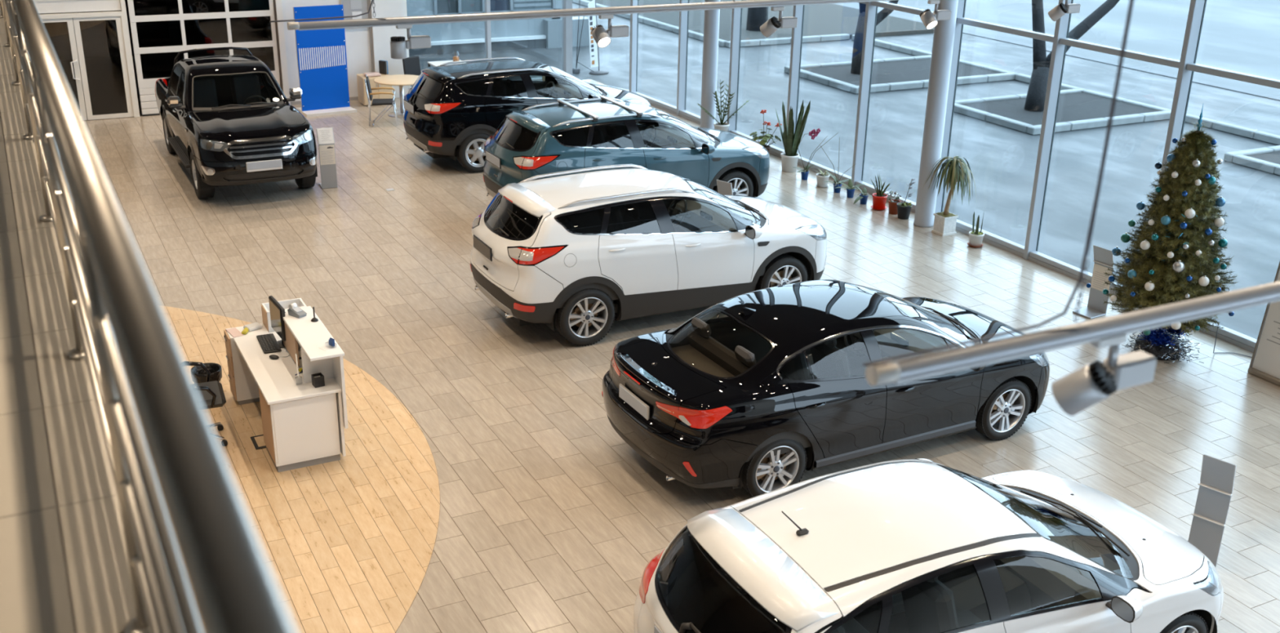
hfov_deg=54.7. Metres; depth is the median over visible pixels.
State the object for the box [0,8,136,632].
floor
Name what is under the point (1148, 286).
bauble
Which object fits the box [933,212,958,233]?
pot
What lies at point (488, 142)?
tail lamp
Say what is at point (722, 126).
plant
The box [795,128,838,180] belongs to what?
orchid
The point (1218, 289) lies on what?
bauble
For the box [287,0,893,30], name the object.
track
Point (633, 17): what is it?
window
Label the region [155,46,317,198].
pickup truck
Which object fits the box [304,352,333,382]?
panel
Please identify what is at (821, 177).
spider plant
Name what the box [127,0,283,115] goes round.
door
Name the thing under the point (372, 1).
wire
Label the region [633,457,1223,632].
hatchback
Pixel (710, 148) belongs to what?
mirror
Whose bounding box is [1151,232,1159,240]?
bauble
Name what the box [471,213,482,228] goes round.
tail lamp
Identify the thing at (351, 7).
pinboard
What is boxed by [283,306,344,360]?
countertop
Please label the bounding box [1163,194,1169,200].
bauble
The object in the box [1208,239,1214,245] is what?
bauble
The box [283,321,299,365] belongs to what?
panel
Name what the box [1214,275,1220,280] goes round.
bauble
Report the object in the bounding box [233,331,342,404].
countertop
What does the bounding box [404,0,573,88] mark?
window
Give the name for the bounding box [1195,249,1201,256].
bauble
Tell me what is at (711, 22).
column
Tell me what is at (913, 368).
track
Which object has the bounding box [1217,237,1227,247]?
bauble
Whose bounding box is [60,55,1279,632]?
floor
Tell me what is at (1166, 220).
bauble
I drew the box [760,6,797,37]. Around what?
track spotlight
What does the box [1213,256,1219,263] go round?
bauble
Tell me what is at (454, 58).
jar
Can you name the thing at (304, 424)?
reception desk
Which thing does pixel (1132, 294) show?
bauble
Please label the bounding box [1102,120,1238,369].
tree
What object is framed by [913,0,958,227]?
column
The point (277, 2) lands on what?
trim
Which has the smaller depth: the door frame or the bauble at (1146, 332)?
the bauble at (1146, 332)
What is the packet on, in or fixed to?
on the base cabinet at (244, 388)
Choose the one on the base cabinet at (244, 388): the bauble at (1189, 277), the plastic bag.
the plastic bag
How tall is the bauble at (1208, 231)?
0.086 m
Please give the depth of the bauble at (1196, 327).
13.55 m
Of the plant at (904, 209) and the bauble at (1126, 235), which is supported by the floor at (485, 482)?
the plant at (904, 209)
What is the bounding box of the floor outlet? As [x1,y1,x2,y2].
[250,434,266,448]
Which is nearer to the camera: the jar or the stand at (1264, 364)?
the stand at (1264, 364)
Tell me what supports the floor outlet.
on the floor at (485, 482)
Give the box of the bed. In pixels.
[572,0,934,48]
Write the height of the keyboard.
0.029 m
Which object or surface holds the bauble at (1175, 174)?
attached to the tree at (1163, 343)
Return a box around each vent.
[711,157,721,161]
[757,240,769,246]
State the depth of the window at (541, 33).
33.53 m
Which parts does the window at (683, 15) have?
sill, sill, post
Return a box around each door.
[39,10,138,119]
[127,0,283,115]
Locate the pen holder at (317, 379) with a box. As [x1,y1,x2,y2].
[311,372,324,387]
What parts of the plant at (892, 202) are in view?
pot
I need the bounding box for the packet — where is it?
[241,327,248,334]
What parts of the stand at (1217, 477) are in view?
upright panel, sloping panel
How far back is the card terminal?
11.92 m
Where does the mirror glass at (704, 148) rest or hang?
attached to the suv at (529, 142)
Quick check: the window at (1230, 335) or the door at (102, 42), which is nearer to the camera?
the window at (1230, 335)
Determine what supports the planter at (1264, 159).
on the ground
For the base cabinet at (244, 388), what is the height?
0.745 m
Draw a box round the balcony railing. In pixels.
[0,0,297,632]
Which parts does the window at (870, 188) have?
sill, sill, post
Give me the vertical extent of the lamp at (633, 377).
0.016 m
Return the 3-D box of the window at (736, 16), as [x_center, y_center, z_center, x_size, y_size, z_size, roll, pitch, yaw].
[1.413,-7.328,23.796,0.180,7.400,2.065,-10,24,-26]
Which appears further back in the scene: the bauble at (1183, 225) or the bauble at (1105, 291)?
the bauble at (1105, 291)
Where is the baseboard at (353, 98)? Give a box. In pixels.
[289,96,358,105]
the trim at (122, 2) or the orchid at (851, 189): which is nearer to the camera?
the orchid at (851, 189)
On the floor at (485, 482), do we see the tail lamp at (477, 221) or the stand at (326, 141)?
the stand at (326, 141)
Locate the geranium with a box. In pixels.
[749,109,782,152]
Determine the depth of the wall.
25.90 m
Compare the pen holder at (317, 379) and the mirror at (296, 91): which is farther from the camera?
the mirror at (296, 91)
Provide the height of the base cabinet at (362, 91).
0.580 m
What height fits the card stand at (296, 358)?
0.300 m
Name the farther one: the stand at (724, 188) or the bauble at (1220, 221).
the stand at (724, 188)
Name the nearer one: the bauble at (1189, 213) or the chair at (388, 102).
the bauble at (1189, 213)
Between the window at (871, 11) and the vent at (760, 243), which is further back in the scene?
the window at (871, 11)
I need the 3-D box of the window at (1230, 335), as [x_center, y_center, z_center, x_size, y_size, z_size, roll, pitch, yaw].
[7.021,-3.236,13.642,0.180,7.400,2.065,-10,24,-26]
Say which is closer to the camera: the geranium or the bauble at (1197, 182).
the bauble at (1197, 182)
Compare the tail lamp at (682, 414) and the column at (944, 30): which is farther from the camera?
the column at (944, 30)
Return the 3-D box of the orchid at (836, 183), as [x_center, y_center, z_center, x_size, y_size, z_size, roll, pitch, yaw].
[3.282,-2.505,20.453,0.538,0.930,0.443,-10,24,-26]
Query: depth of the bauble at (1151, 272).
13.60 m
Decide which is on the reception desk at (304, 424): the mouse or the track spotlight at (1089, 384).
the mouse
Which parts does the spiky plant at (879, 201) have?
pot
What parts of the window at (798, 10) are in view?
sill, sill, post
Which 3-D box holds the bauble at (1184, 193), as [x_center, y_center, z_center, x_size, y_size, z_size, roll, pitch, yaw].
[5.915,-1.335,13.425,0.064,0.070,0.064,-10,24,-26]
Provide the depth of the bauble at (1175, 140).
13.60 m
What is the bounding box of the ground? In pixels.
[408,2,1279,339]
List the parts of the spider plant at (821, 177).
pot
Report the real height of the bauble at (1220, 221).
0.114 m
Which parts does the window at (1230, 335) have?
sill, sill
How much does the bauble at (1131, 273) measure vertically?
0.108 m
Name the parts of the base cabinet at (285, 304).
cabinet door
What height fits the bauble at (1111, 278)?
0.081 m
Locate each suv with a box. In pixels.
[403,57,651,173]
[470,164,826,346]
[483,95,769,197]
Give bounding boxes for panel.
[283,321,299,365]
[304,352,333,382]
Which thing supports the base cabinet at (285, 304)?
on the floor at (485, 482)
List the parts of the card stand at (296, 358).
tall plate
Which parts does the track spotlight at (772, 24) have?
stem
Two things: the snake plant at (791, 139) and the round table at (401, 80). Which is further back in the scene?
the round table at (401, 80)
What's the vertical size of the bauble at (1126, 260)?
0.066 m
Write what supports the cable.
on the floor at (485, 482)
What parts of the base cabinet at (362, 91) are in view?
cabinet door, cabinet door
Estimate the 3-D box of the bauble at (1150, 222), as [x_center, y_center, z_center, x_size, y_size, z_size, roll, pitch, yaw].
[5.655,-1.042,13.673,0.066,0.073,0.066,-10,24,-26]
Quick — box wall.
[33,0,564,101]
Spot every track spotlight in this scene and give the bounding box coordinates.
[390,23,431,58]
[591,14,629,47]
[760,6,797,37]
[919,0,951,29]
[1048,0,1080,21]
[1051,333,1156,415]
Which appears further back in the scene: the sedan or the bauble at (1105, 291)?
the bauble at (1105, 291)
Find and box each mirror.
[166,96,181,105]
[288,87,302,96]
[591,94,598,102]
[706,143,715,153]
[750,225,762,238]
[917,457,933,462]
[1117,595,1142,621]
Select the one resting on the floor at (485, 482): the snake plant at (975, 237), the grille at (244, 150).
the snake plant at (975, 237)
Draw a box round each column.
[370,0,408,97]
[700,0,719,128]
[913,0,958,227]
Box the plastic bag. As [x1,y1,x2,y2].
[243,321,262,331]
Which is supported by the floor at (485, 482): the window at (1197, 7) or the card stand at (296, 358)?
the window at (1197, 7)
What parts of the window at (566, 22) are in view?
post, post, sill, post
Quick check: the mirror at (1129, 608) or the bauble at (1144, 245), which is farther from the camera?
the bauble at (1144, 245)
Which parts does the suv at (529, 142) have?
skid plate, number plate, plate frame, roof rail, roof rail, door, door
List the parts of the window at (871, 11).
sill, sill, post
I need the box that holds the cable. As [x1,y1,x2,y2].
[1213,321,1252,357]
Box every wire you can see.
[269,0,375,22]
[862,0,1133,366]
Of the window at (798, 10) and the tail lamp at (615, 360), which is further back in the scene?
the window at (798, 10)
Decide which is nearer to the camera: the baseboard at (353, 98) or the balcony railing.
the balcony railing
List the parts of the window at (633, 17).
sill, post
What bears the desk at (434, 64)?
on the floor at (485, 482)
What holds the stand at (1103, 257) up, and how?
on the floor at (485, 482)
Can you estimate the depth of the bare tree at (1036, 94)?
26.60 m
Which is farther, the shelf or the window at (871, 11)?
the window at (871, 11)
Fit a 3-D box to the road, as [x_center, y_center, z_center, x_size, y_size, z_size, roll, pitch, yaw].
[60.385,-25.429,83.669,132.800,0.050,220.000,-10,24,-26]
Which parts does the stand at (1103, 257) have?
foot plate, upright panel, sloping panel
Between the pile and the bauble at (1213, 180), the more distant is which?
the pile
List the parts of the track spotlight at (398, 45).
stem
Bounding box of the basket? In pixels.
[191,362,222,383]
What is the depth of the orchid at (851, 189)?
20.29 m
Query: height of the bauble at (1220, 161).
0.064 m
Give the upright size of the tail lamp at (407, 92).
0.190 m
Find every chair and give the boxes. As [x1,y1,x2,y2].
[184,360,227,446]
[364,74,398,126]
[402,56,421,75]
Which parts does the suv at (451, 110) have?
number plate, plate frame, skid plate, roof rail, roof rail, door, door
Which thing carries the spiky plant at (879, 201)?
on the floor at (485, 482)
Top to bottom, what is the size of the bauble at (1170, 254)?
0.077 m
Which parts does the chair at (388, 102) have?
backrest, armrest, seat, armrest, leg, leg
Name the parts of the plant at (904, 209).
pot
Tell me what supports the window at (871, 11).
on the floor at (485, 482)
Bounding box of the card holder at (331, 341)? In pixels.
[319,337,336,351]
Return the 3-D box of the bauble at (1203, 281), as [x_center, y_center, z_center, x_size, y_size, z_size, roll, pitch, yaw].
[6.146,-0.389,13.472,0.110,0.121,0.110,-10,24,-26]
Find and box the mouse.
[269,354,279,359]
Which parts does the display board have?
edge trim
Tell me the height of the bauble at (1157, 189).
0.073 m
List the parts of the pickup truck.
door, mirror arm, door, seat, seat, seat, plate frame, number plate, door, door, mirror arm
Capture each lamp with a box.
[155,78,167,95]
[207,168,213,174]
[404,87,413,97]
[423,102,463,114]
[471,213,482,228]
[484,134,493,146]
[506,244,568,265]
[512,155,559,169]
[610,346,620,376]
[623,370,639,384]
[639,549,664,603]
[655,400,732,428]
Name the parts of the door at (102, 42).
pane, handle, pane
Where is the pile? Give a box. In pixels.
[363,71,381,76]
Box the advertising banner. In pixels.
[587,0,608,75]
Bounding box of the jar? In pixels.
[452,53,459,61]
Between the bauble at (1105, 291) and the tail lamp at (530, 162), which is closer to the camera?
the bauble at (1105, 291)
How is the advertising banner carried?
on the ground
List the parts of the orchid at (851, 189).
pot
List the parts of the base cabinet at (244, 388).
drawer, drawer, drawer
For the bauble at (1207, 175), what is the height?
0.064 m
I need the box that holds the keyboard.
[256,333,281,353]
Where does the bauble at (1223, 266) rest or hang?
attached to the tree at (1163, 343)
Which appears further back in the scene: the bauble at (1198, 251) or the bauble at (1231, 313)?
the bauble at (1231, 313)
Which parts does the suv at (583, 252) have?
number plate, plate frame, skid plate, roof rail, door handle, roof rail, door, door handle, door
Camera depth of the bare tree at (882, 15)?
30.49 m
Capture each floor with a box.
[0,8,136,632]
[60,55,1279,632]
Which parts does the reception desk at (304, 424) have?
panel, inset panel, panel, panel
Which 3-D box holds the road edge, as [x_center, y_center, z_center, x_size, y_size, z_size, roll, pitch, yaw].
[3.404,-13.806,50.827,0.400,0.020,150.000,-10,24,-26]
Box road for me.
[839,0,1279,96]
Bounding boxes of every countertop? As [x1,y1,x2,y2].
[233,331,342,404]
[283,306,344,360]
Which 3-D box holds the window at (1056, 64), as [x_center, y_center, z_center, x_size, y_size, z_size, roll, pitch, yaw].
[5.151,-4.600,17.026,0.180,7.400,2.065,-10,24,-26]
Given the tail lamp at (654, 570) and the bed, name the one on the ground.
the bed
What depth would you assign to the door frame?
31.02 m
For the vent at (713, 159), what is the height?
0.061 m
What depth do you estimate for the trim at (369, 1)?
26.56 m
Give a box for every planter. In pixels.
[783,54,1017,93]
[953,88,1171,135]
[1223,145,1279,175]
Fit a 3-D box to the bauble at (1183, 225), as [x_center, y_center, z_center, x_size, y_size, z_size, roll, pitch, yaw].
[5.911,-0.991,13.442,0.078,0.086,0.078,-10,24,-26]
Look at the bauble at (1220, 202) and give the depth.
13.48 m
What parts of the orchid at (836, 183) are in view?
pot, flower stem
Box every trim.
[120,0,139,116]
[275,0,290,104]
[368,0,374,71]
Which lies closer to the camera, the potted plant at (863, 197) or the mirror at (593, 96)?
the potted plant at (863, 197)
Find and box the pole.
[572,0,594,73]
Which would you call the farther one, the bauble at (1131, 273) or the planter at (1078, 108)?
the planter at (1078, 108)
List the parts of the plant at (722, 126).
pot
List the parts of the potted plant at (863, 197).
pot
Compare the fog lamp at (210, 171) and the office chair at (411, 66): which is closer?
the fog lamp at (210, 171)
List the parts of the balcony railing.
rail, rail, rail, rail, rail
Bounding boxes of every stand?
[294,353,302,384]
[315,127,337,188]
[716,179,733,195]
[1072,244,1114,319]
[1187,453,1236,566]
[1247,261,1279,386]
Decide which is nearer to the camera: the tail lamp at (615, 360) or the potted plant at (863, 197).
the tail lamp at (615, 360)
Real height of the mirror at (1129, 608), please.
0.129 m
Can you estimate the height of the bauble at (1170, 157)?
0.108 m
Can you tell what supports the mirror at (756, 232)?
attached to the suv at (583, 252)
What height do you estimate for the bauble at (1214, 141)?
0.070 m
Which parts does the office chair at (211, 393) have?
armrest, armrest, seat, leg, leg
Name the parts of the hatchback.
number plate, plate frame, aerial rod, seat, seat, seat, door, door, mirror arm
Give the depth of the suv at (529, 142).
18.23 m
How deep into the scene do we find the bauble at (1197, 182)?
13.36 m
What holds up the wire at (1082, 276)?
hanging from the ceiling
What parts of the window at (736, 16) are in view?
sill, sill, post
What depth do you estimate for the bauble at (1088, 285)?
14.47 m
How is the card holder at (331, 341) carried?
on the reception desk at (304, 424)
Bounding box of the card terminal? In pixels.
[287,302,306,318]
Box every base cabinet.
[223,323,268,404]
[261,297,306,332]
[356,72,392,105]
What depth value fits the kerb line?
26.31 m
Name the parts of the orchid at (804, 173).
flower stem, pot, flower stem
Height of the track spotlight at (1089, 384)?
0.190 m
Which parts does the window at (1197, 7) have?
sill, sill, post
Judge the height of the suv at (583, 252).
1.680 m
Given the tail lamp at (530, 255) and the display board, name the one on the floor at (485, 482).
the display board
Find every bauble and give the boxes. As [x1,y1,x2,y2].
[1086,282,1091,288]
[1102,288,1108,294]
[1108,275,1115,281]
[1110,294,1116,301]
[1111,246,1120,256]
[1120,232,1130,242]
[1124,257,1129,262]
[1127,268,1137,278]
[1128,218,1135,226]
[1129,290,1135,297]
[1136,200,1145,209]
[1140,239,1150,249]
[1142,328,1151,335]
[1144,280,1154,290]
[1147,218,1154,225]
[1148,269,1154,275]
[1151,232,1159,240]
[1154,161,1162,168]
[1155,186,1161,192]
[1160,214,1170,225]
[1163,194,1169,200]
[1166,152,1176,162]
[1167,251,1173,257]
[1170,322,1181,329]
[1171,170,1177,177]
[1172,137,1177,142]
[1172,259,1184,272]
[1179,221,1187,229]
[1181,190,1187,196]
[1182,244,1188,249]
[1184,207,1195,218]
[1184,293,1190,297]
[1186,275,1192,281]
[1191,158,1200,167]
[1194,178,1201,185]
[1194,324,1199,330]
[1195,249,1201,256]
[1198,275,1208,286]
[1204,173,1210,178]
[1204,227,1212,235]
[1205,174,1216,185]
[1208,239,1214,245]
[1210,138,1217,145]
[1213,216,1224,226]
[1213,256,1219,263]
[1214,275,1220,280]
[1215,195,1225,206]
[1216,286,1221,292]
[1217,158,1222,164]
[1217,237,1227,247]
[1220,262,1226,269]
[1228,311,1234,315]
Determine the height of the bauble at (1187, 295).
0.057 m
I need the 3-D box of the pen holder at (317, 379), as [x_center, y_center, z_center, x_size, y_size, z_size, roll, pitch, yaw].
[-2.950,0.584,11.325,0.090,0.100,0.090,-12,25,-31]
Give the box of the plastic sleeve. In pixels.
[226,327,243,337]
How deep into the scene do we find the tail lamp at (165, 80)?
22.68 m
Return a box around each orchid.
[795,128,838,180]
[821,137,855,192]
[834,178,866,197]
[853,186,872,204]
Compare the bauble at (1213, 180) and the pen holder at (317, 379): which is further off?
the bauble at (1213, 180)
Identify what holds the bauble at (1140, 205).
attached to the tree at (1163, 343)
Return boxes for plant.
[697,79,748,131]
[775,100,810,172]
[814,167,830,187]
[871,172,891,210]
[884,191,905,214]
[896,178,915,219]
[967,211,984,248]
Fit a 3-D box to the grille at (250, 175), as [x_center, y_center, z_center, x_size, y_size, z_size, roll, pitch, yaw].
[-5.789,-2.185,19.056,1.191,0.107,0.083,-10,24,-26]
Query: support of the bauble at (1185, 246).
attached to the tree at (1163, 343)
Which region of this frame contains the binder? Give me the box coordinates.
[378,59,388,74]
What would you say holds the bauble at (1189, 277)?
attached to the tree at (1163, 343)
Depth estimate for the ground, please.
25.13 m
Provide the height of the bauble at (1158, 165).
0.086 m
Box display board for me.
[293,4,356,116]
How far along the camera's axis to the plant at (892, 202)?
19.44 m
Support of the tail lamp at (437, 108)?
on the suv at (451, 110)
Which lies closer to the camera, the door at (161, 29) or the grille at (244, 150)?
the grille at (244, 150)
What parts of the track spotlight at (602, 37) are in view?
stem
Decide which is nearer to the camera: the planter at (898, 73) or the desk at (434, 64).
the desk at (434, 64)
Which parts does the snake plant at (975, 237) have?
pot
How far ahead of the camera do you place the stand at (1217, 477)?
10.00 m
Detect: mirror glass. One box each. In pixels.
[702,144,708,153]
[746,226,754,238]
[1111,597,1133,621]
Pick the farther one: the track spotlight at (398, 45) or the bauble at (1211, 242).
the bauble at (1211, 242)
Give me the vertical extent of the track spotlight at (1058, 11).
0.190 m
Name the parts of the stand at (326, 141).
upright panel, foot plate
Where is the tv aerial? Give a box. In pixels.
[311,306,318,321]
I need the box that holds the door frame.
[40,0,134,56]
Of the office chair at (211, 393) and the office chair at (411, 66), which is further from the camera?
the office chair at (411, 66)
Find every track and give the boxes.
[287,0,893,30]
[865,280,1279,386]
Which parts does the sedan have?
number plate, plate frame, boot lid, seat, door, seat, door handle, door, seat, door, door handle, door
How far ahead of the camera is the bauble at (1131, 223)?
14.08 m
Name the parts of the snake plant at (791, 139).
pot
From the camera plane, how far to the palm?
18.30 m
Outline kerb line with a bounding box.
[851,34,1279,145]
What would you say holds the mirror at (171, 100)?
attached to the pickup truck
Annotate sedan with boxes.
[601,279,1049,497]
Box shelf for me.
[671,343,734,377]
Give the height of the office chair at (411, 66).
0.948 m
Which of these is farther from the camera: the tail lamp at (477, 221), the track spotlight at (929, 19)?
the tail lamp at (477, 221)
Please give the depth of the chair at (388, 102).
24.38 m
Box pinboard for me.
[339,0,368,28]
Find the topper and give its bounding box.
[1196,105,1203,130]
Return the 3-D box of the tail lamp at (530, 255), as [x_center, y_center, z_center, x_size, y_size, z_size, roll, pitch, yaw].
[-1.158,-0.689,13.715,0.691,0.190,0.276,3,21,5]
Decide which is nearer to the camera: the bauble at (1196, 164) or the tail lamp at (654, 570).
the tail lamp at (654, 570)
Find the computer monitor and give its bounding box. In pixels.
[268,295,285,347]
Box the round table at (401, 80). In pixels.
[373,74,418,117]
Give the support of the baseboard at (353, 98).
attached to the wall
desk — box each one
[233,306,348,471]
[427,59,465,66]
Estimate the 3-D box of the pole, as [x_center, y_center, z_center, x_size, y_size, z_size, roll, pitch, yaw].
[-1.352,-6.994,30.486,0.635,2.007,0.195,0,21,-3]
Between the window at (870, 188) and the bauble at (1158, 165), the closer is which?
the bauble at (1158, 165)
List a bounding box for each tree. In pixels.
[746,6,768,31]
[850,0,898,74]
[1023,0,1119,111]
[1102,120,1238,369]
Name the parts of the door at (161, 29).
pane, pane, pane, pane, panel, panel, pane, pane, panel, panel, pane, pane, pane, guide rail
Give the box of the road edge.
[832,3,1279,101]
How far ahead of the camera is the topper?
13.42 m
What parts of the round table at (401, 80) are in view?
foot plate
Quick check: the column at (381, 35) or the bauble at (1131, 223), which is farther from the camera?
the column at (381, 35)
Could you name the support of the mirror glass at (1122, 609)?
attached to the hatchback
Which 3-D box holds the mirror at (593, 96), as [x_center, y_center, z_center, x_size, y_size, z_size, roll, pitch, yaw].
[-0.795,-3.823,21.728,0.153,0.142,0.207,-10,24,-26]
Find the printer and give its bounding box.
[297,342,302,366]
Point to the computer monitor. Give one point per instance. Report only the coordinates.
(277, 312)
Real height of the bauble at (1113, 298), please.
0.081 m
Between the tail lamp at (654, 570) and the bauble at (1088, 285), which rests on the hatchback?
the tail lamp at (654, 570)
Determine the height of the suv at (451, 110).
1.680 m
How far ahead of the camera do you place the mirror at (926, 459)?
9.54 m
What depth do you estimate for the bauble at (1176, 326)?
13.54 m
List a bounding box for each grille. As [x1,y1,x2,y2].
[223,135,297,159]
[224,168,302,180]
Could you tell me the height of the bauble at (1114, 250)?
0.112 m
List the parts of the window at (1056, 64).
sill, sill, post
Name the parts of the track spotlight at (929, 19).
stem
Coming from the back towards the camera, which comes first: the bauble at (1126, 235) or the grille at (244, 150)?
the grille at (244, 150)
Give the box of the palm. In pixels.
[924,155,976,235]
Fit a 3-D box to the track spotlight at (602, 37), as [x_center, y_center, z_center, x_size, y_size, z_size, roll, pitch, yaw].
[-0.170,-1.681,7.270,0.223,0.188,0.136,-10,24,-26]
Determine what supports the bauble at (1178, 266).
attached to the tree at (1163, 343)
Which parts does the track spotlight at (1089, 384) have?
stem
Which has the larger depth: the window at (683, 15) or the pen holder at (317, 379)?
the window at (683, 15)
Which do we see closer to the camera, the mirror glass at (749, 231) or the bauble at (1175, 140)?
the bauble at (1175, 140)
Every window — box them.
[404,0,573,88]
[406,0,589,56]
[569,0,638,92]
[631,0,688,115]
[679,0,742,132]
[729,4,804,157]
[797,1,877,186]
[855,0,966,213]
[933,0,1073,259]
[1027,0,1206,302]
[1143,62,1279,351]

